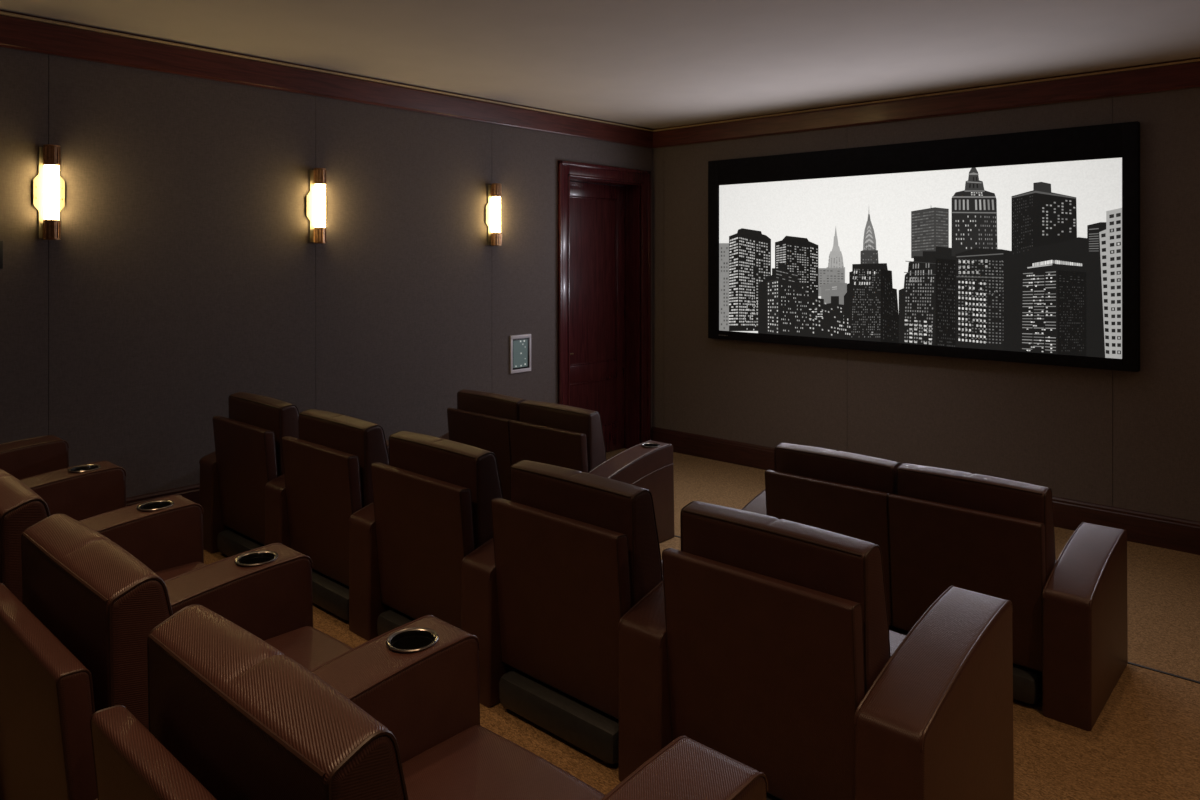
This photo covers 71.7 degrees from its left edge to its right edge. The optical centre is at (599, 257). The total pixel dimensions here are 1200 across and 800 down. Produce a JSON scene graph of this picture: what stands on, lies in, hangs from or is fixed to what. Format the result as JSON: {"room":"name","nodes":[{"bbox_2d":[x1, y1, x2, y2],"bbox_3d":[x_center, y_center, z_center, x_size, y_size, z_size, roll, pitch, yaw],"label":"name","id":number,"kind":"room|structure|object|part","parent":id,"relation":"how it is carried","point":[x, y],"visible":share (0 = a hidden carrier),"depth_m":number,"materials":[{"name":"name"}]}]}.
{"room":"home theater","nodes":[
{"label":"home theater","id":0,"kind":"room"},
{"bbox_2d":[0,47,651,497],"bbox_3d":[-2.168,0.304,5.228,0.200,3.068,8.055,0,0,42],"label":"wall","id":1,"kind":"structure","parent":0,"point":[183,275],"depth_m":5.08,"materials":[{"name":"fabric"}]},
{"bbox_2d":[0,241,2,268],"bbox_3d":[-3.016,-0.012,4.131,0.011,0.140,0.080,0,0,42],"label":"switch plate","id":2,"kind":"object","parent":1,"relation":"attached to","point":[1,242],"visible":1,"depth_m":4.16,"materials":[{"name":"black plastic"}]},
{"bbox_2d":[33,144,64,239],"bbox_3d":[-2.825,-0.332,4.279,0.091,0.486,0.140,0,0,42],"label":"wall sconce","id":3,"kind":"object","parent":1,"relation":"attached to","point":[48,185],"visible":1,"depth_m":4.26,"materials":[{"name":"white glass"}]},
{"bbox_2d":[126,483,199,506],"bbox_3d":[-2.571,1.523,4.616,0.022,0.630,6.606,0,0,42],"label":"baseboard","id":4,"kind":"structure","parent":1,"relation":"attached to","point":[191,492],"depth_m":4.75,"materials":[{"name":"brown wood"}]},
{"bbox_2d":[306,168,326,243],"bbox_3d":[-1.819,-0.332,5.393,0.091,0.486,0.140,0,0,42],"label":"wall sconce","id":5,"kind":"object","parent":1,"relation":"attached to","point":[316,199],"visible":1,"depth_m":5.37,"materials":[{"name":"white glass"}]},
{"bbox_2d":[0,10,653,147],"bbox_3d":[-2.120,-1.141,5.083,0.066,0.178,7.905,0,0,42],"label":"trim","id":6,"kind":"structure","parent":1,"relation":"attached to","point":[18,31],"depth_m":5.18,"materials":[{"name":"brown wood"}]},
{"bbox_2d":[485,183,500,245],"bbox_3d":[-0.814,-0.332,6.506,0.091,0.486,0.140,0,0,42],"label":"wall sconce","id":7,"kind":"object","parent":1,"relation":"attached to","point":[493,207],"visible":1,"depth_m":6.48,"materials":[{"name":"white glass"}]},
{"bbox_2d":[510,334,530,373],"bbox_3d":[-0.645,0.783,6.753,0.015,0.304,0.224,0,0,42],"label":"control panel","id":8,"kind":"object","parent":1,"relation":"attached to","point":[520,345],"visible":1,"depth_m":6.75,"materials":[{"name":"white plastic"}]},
{"bbox_2d":[570,181,624,451],"bbox_3d":[-0.063,0.577,7.641,0.090,2.512,0.944,0,0,42],"label":"door","id":9,"kind":"structure","parent":1,"relation":"in","point":[597,211],"depth_m":7.73,"materials":[{"name":"brown wood"}]},
{"bbox_2d":[558,160,650,448],"bbox_3d":[-0.010,0.506,7.593,0.234,2.663,1.234,0,0,42],"label":"trim","id":10,"kind":"structure","parent":1,"relation":"attached to","point":[637,196],"depth_m":7.90,"materials":[{"name":"brown wood"}]},
{"bbox_2d":[0,0,1199,128],"bbox_3d":[0.087,-1.305,3.091,6.613,0.150,8.205,0,0,42],"label":"ceiling","id":11,"kind":"structure","parent":0,"point":[651,64],"depth_m":4.72,"materials":[{"name":"paint"}]},
{"bbox_2d":[203,448,1199,799],"bbox_3d":[0.032,1.723,3.141,6.463,0.630,7.905,0,0,42],"label":"floor","id":12,"kind":"structure","parent":0,"point":[1144,742],"depth_m":3.09,"materials":[{"name":"carpet"}]},
{"bbox_2d":[0,435,68,479],"bbox_3d":[-2.538,0.989,3.387,0.728,0.839,0.788,0,0,42],"label":"recliner","id":13,"kind":"object","parent":12,"relation":"on","point":[25,458],"visible":0.28,"depth_m":3.72,"materials":[{"name":"leather"}]},
{"bbox_2d":[20,461,126,520],"bbox_3d":[-1.996,0.989,2.897,0.728,0.839,0.788,0,0,42],"label":"recliner","id":14,"kind":"object","parent":12,"relation":"on","point":[80,492],"visible":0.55,"depth_m":3.22,"materials":[{"name":"leather"}]},
{"bbox_2d":[0,469,205,602],"bbox_3d":[-1.454,0.989,2.408,0.728,0.839,0.788,0,0,42],"label":"recliner","id":15,"kind":"object","parent":12,"relation":"on","point":[165,534],"visible":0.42,"depth_m":2.69,"materials":[{"name":"leather"}]},
{"bbox_2d":[0,469,47,602],"bbox_3d":[-1.547,0.836,2.184,0.558,0.534,0.182,0,0,42],"label":"cushion","id":16,"kind":"object","parent":15,"relation":"on","point":[21,508],"depth_m":1.96,"materials":[{"name":"leather"}]},
{"bbox_3d":[-1.664,1.120,2.599,0.161,0.576,0.787,0,0,42],"label":"armrest","id":17,"kind":"part","parent":15,"relation":"part of","materials":[{"name":"leather"}]},
{"bbox_2d":[155,562,205,580],"bbox_3d":[-1.345,1.104,2.408,0.564,0.180,0.635,0,0,42],"label":"seat cushion","id":18,"kind":"object","parent":15,"relation":"on","point":[166,570],"depth_m":2.72,"materials":[{"name":"leather"}]},
{"bbox_2d":[0,513,352,799],"bbox_3d":[-0.912,0.989,1.919,0.728,0.839,0.788,0,0,42],"label":"recliner","id":19,"kind":"object","parent":12,"relation":"on","point":[75,646],"visible":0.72,"depth_m":1.58,"materials":[{"name":"leather"}]},
{"bbox_3d":[-1.082,0.985,1.609,0.566,0.572,0.096,0,0,42],"label":"panel","id":20,"kind":"part","parent":19,"relation":"part of","materials":[{"name":"leather"}]},
{"bbox_2d":[22,514,169,730],"bbox_3d":[-1.005,0.836,1.695,0.558,0.534,0.182,0,0,42],"label":"cushion","id":21,"kind":"object","parent":19,"relation":"on","point":[100,601],"depth_m":1.52,"materials":[{"name":"leather"}]},
{"bbox_3d":[-1.122,1.120,2.109,0.161,0.576,0.787,0,0,42],"label":"armrest","id":22,"kind":"part","parent":19,"relation":"part of","materials":[{"name":"leather"}]},
{"bbox_2d":[264,626,352,670],"bbox_3d":[-0.803,1.104,1.919,0.564,0.180,0.635,0,0,42],"label":"seat cushion","id":23,"kind":"object","parent":19,"relation":"on","point":[310,647],"depth_m":2.19,"materials":[{"name":"leather"}]},
{"bbox_2d":[199,392,298,556],"bbox_3d":[-1.620,1.115,4.394,0.728,0.825,0.678,0,0,42],"label":"recliner","id":24,"kind":"object","parent":12,"relation":"on","point":[248,455],"visible":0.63,"depth_m":4.13,"materials":[{"name":"leather"}]},
{"bbox_3d":[-1.830,1.240,4.584,0.161,0.575,0.677,0,0,42],"label":"armrest","id":25,"kind":"part","parent":24,"relation":"part of","materials":[{"name":"leather"}]},
{"bbox_3d":[-1.754,1.105,4.125,0.566,0.572,0.096,0,0,42],"label":"panel","id":26,"kind":"part","parent":24,"relation":"part of","materials":[{"name":"leather"}]},
{"bbox_2d":[229,392,298,476],"bbox_3d":[-1.677,0.963,4.210,0.558,0.520,0.182,0,0,42],"label":"cushion","id":27,"kind":"object","parent":24,"relation":"on","point":[280,417],"depth_m":4.03,"materials":[{"name":"leather"}]},
{"bbox_2d":[264,409,388,619],"bbox_3d":[-1.079,1.115,3.904,0.728,0.825,0.678,0,0,42],"label":"recliner","id":28,"kind":"object","parent":12,"relation":"on","point":[326,479],"visible":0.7,"depth_m":3.59,"materials":[{"name":"leather"}]},
{"bbox_3d":[-1.212,1.105,3.636,0.566,0.572,0.096,0,0,42],"label":"panel","id":29,"kind":"part","parent":28,"relation":"part of","materials":[{"name":"leather"}]},
{"bbox_3d":[-1.288,1.240,4.095,0.161,0.575,0.677,0,0,42],"label":"armrest","id":30,"kind":"part","parent":28,"relation":"part of","materials":[{"name":"leather"}]},
{"bbox_2d":[299,409,388,507],"bbox_3d":[-1.135,0.963,3.721,0.558,0.520,0.182,0,0,42],"label":"cushion","id":31,"kind":"object","parent":28,"relation":"on","point":[366,440],"depth_m":3.55,"materials":[{"name":"leather"}]},
{"bbox_2d":[348,431,503,640],"bbox_3d":[-0.537,1.115,3.415,0.728,0.825,0.678,0,0,42],"label":"recliner","id":32,"kind":"object","parent":12,"relation":"on","point":[430,508],"visible":0.69,"depth_m":3.15,"materials":[{"name":"leather"}]},
{"bbox_3d":[-0.747,1.240,3.605,0.161,0.575,0.677,0,0,42],"label":"armrest","id":33,"kind":"part","parent":32,"relation":"part of","materials":[{"name":"leather"}]},
{"bbox_3d":[-0.670,1.105,3.146,0.566,0.572,0.096,0,0,42],"label":"panel","id":34,"kind":"part","parent":32,"relation":"part of","materials":[{"name":"leather"}]},
{"bbox_2d":[389,431,501,548],"bbox_3d":[-0.593,0.963,3.232,0.558,0.520,0.182,0,0,42],"label":"cushion","id":35,"kind":"object","parent":32,"relation":"on","point":[476,469],"depth_m":3.06,"materials":[{"name":"leather"}]},
{"bbox_2d":[90,604,767,799],"bbox_3d":[-0.310,0.989,1.375,0.891,0.839,0.788,0,0,42],"label":"recliner","id":36,"kind":"object","parent":12,"relation":"on","point":[395,715],"visible":1,"depth_m":1.26,"materials":[{"name":"leather"}]},
{"bbox_3d":[-0.541,0.985,1.120,0.566,0.572,0.096,0,0,42],"label":"panel","id":37,"kind":"part","parent":36,"relation":"part of","materials":[{"name":"leather"}]},
{"bbox_2d":[149,605,403,799],"bbox_3d":[-0.464,0.836,1.206,0.558,0.534,0.182,0,0,42],"label":"cushion","id":38,"kind":"object","parent":36,"relation":"on","point":[246,719],"depth_m":1.11,"materials":[{"name":"leather"}]},
{"bbox_3d":[-0.580,1.120,1.620,0.161,0.576,0.787,0,0,42],"label":"armrest","id":39,"kind":"part","parent":36,"relation":"part of","materials":[{"name":"leather"}]},
{"bbox_2d":[402,725,604,799],"bbox_3d":[-0.262,1.104,1.429,0.564,0.180,0.635,0,0,42],"label":"seat cushion","id":40,"kind":"object","parent":36,"relation":"on","point":[449,762],"depth_m":1.65,"materials":[{"name":"leather"}]},
{"bbox_3d":[-0.039,1.120,1.131,0.162,0.576,0.787,0,0,42],"label":"armrest","id":41,"kind":"part","parent":36,"relation":"part of","materials":[{"name":"leather"}]},
{"bbox_2d":[439,389,674,542],"bbox_3d":[-0.339,1.296,5.335,1.548,0.825,0.668,0,0,42],"label":"loveseat","id":42,"kind":"object","parent":12,"relation":"on","point":[515,429],"visible":0.53,"depth_m":4.98,"materials":[{"name":"leather"}]},
{"bbox_3d":[-0.853,1.420,5.800,0.162,0.575,0.667,0,0,42],"label":"armrest","id":43,"kind":"part","parent":42,"relation":"part of","materials":[{"name":"leather"}]},
{"bbox_3d":[-0.756,1.285,5.330,0.607,0.572,0.096,0,0,42],"label":"panel","id":44,"kind":"part","parent":42,"relation":"part of","materials":[{"name":"leather"}]},
{"bbox_2d":[458,389,523,420],"bbox_3d":[-0.679,1.143,5.416,0.599,0.520,0.182,0,0,42],"label":"cushion","id":45,"kind":"object","parent":42,"relation":"on","point":[493,404],"depth_m":5.33,"materials":[{"name":"leather"}]},
{"bbox_3d":[-0.303,1.285,4.921,0.607,0.572,0.096,0,0,42],"label":"panel","id":46,"kind":"part","parent":42,"relation":"part of","materials":[{"name":"leather"}]},
{"bbox_2d":[520,400,605,469],"bbox_3d":[-0.226,1.143,5.006,0.599,0.520,0.182,0,0,42],"label":"cushion","id":47,"kind":"object","parent":42,"relation":"on","point":[565,417],"depth_m":4.83,"materials":[{"name":"leather"}]},
{"bbox_3d":[0.175,1.420,4.873,0.162,0.575,0.667,0,0,42],"label":"armrest","id":48,"kind":"part","parent":42,"relation":"part of","materials":[{"name":"leather"}]},
{"bbox_2d":[461,460,662,763],"bbox_3d":[0.005,1.115,2.926,0.728,0.825,0.678,0,0,42],"label":"recliner","id":49,"kind":"object","parent":12,"relation":"on","point":[571,552],"visible":0.77,"depth_m":2.63,"materials":[{"name":"leather"}]},
{"bbox_3d":[-0.205,1.240,3.116,0.161,0.575,0.677,0,0,42],"label":"armrest","id":50,"kind":"part","parent":49,"relation":"part of","materials":[{"name":"leather"}]},
{"bbox_3d":[-0.128,1.105,2.657,0.566,0.572,0.096,0,0,42],"label":"panel","id":51,"kind":"part","parent":49,"relation":"part of","materials":[{"name":"leather"}]},
{"bbox_2d":[511,460,661,606],"bbox_3d":[-0.051,0.963,2.743,0.558,0.520,0.182,0,0,42],"label":"cushion","id":52,"kind":"object","parent":49,"relation":"on","point":[603,502],"depth_m":2.58,"materials":[{"name":"leather"}]},
{"bbox_2d":[618,501,1013,799],"bbox_3d":[0.607,1.115,2.382,0.891,0.825,0.678,0,0,42],"label":"recliner","id":53,"kind":"object","parent":12,"relation":"on","point":[766,642],"visible":0.95,"depth_m":2.12,"materials":[{"name":"leather"}]},
{"bbox_3d":[0.337,1.240,2.627,0.161,0.575,0.677,0,0,42],"label":"armrest","id":54,"kind":"part","parent":53,"relation":"part of","materials":[{"name":"leather"}]},
{"bbox_3d":[0.413,1.105,2.168,0.566,0.572,0.096,0,0,42],"label":"panel","id":55,"kind":"part","parent":53,"relation":"part of","materials":[{"name":"leather"}]},
{"bbox_2d":[682,501,888,690],"bbox_3d":[0.491,0.963,2.253,0.558,0.520,0.182,0,0,42],"label":"cushion","id":56,"kind":"object","parent":53,"relation":"on","point":[828,562],"depth_m":2.12,"materials":[{"name":"leather"}]},
{"bbox_2d":[889,630,905,655],"bbox_3d":[0.656,1.224,2.436,0.564,0.180,0.525,0,0,42],"label":"seat cushion","id":57,"kind":"object","parent":53,"relation":"on","point":[896,638],"depth_m":2.47,"materials":[{"name":"leather"}]},
{"bbox_3d":[0.878,1.240,2.138,0.162,0.575,0.677,0,0,42],"label":"armrest","id":58,"kind":"part","parent":53,"relation":"part of","materials":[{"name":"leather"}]},
{"bbox_2d":[741,443,1127,730],"bbox_3d":[1.429,1.296,3.739,1.508,0.825,0.668,0,0,42],"label":"loveseat","id":59,"kind":"object","parent":12,"relation":"on","point":[935,529],"visible":0.8,"depth_m":3.30,"materials":[{"name":"leather"}]},
{"bbox_3d":[0.930,1.420,4.190,0.162,0.575,0.667,0,0,42],"label":"armrest","id":60,"kind":"part","parent":59,"relation":"part of","materials":[{"name":"leather"}]},
{"bbox_3d":[1.019,1.285,3.727,0.588,0.572,0.096,0,0,42],"label":"panel","id":61,"kind":"part","parent":59,"relation":"part of","materials":[{"name":"leather"}]},
{"bbox_2d":[775,443,899,494],"bbox_3d":[1.097,1.143,3.812,0.580,0.520,0.182,0,0,42],"label":"cushion","id":62,"kind":"object","parent":59,"relation":"on","point":[852,469],"depth_m":3.72,"materials":[{"name":"leather"}]},
{"bbox_3d":[1.459,1.285,3.330,0.588,0.572,0.096,0,0,42],"label":"panel","id":63,"kind":"part","parent":59,"relation":"part of","materials":[{"name":"leather"}]},
{"bbox_2d":[898,463,1054,581],"bbox_3d":[1.536,1.143,3.415,0.580,0.520,0.182,0,0,42],"label":"cushion","id":64,"kind":"object","parent":59,"relation":"on","point":[990,494],"depth_m":3.31,"materials":[{"name":"leather"}]},
{"bbox_3d":[1.929,1.420,3.288,0.162,0.575,0.667,0,0,42],"label":"armrest","id":65,"kind":"part","parent":59,"relation":"part of","materials":[{"name":"leather"}]},
{"bbox_2d":[675,535,1199,683],"bbox_3d":[1.316,1.716,4.317,6.133,0.023,0.014,0,0,42],"label":"trim","id":66,"kind":"structure","parent":12,"relation":"on","point":[1138,665],"depth_m":3.41,"materials":[{"name":"black plastic"}]},
{"bbox_2d":[652,87,1199,521],"bbox_3d":[2.842,0.304,6.030,6.163,3.068,0.150,0,0,42],"label":"wall","id":67,"kind":"structure","parent":0,"point":[1129,440],"depth_m":6.03,"materials":[{"name":"fabric"}]},
{"bbox_2d":[708,121,1139,371],"bbox_3d":[2.227,-0.068,6.428,3.303,1.599,0.079,0,0,42],"label":"projection screen","id":68,"kind":"object","parent":67,"relation":"attached to","point":[1019,247],"visible":1,"depth_m":6.12,"materials":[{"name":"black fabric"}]},
{"bbox_2d":[651,427,1199,554],"bbox_3d":[2.785,1.738,5.966,6.163,0.200,0.022,0,0,42],"label":"baseboard","id":69,"kind":"structure","parent":67,"relation":"attached to","point":[1183,535],"depth_m":5.57,"materials":[{"name":"brown wood"}]},
{"bbox_2d":[652,57,1199,147],"bbox_3d":[2.770,-1.141,5.949,6.163,0.178,0.066,0,0,42],"label":"trim","id":70,"kind":"structure","parent":67,"relation":"attached to","point":[1185,73],"depth_m":6.09,"materials":[{"name":"brown wood"}]}
]}

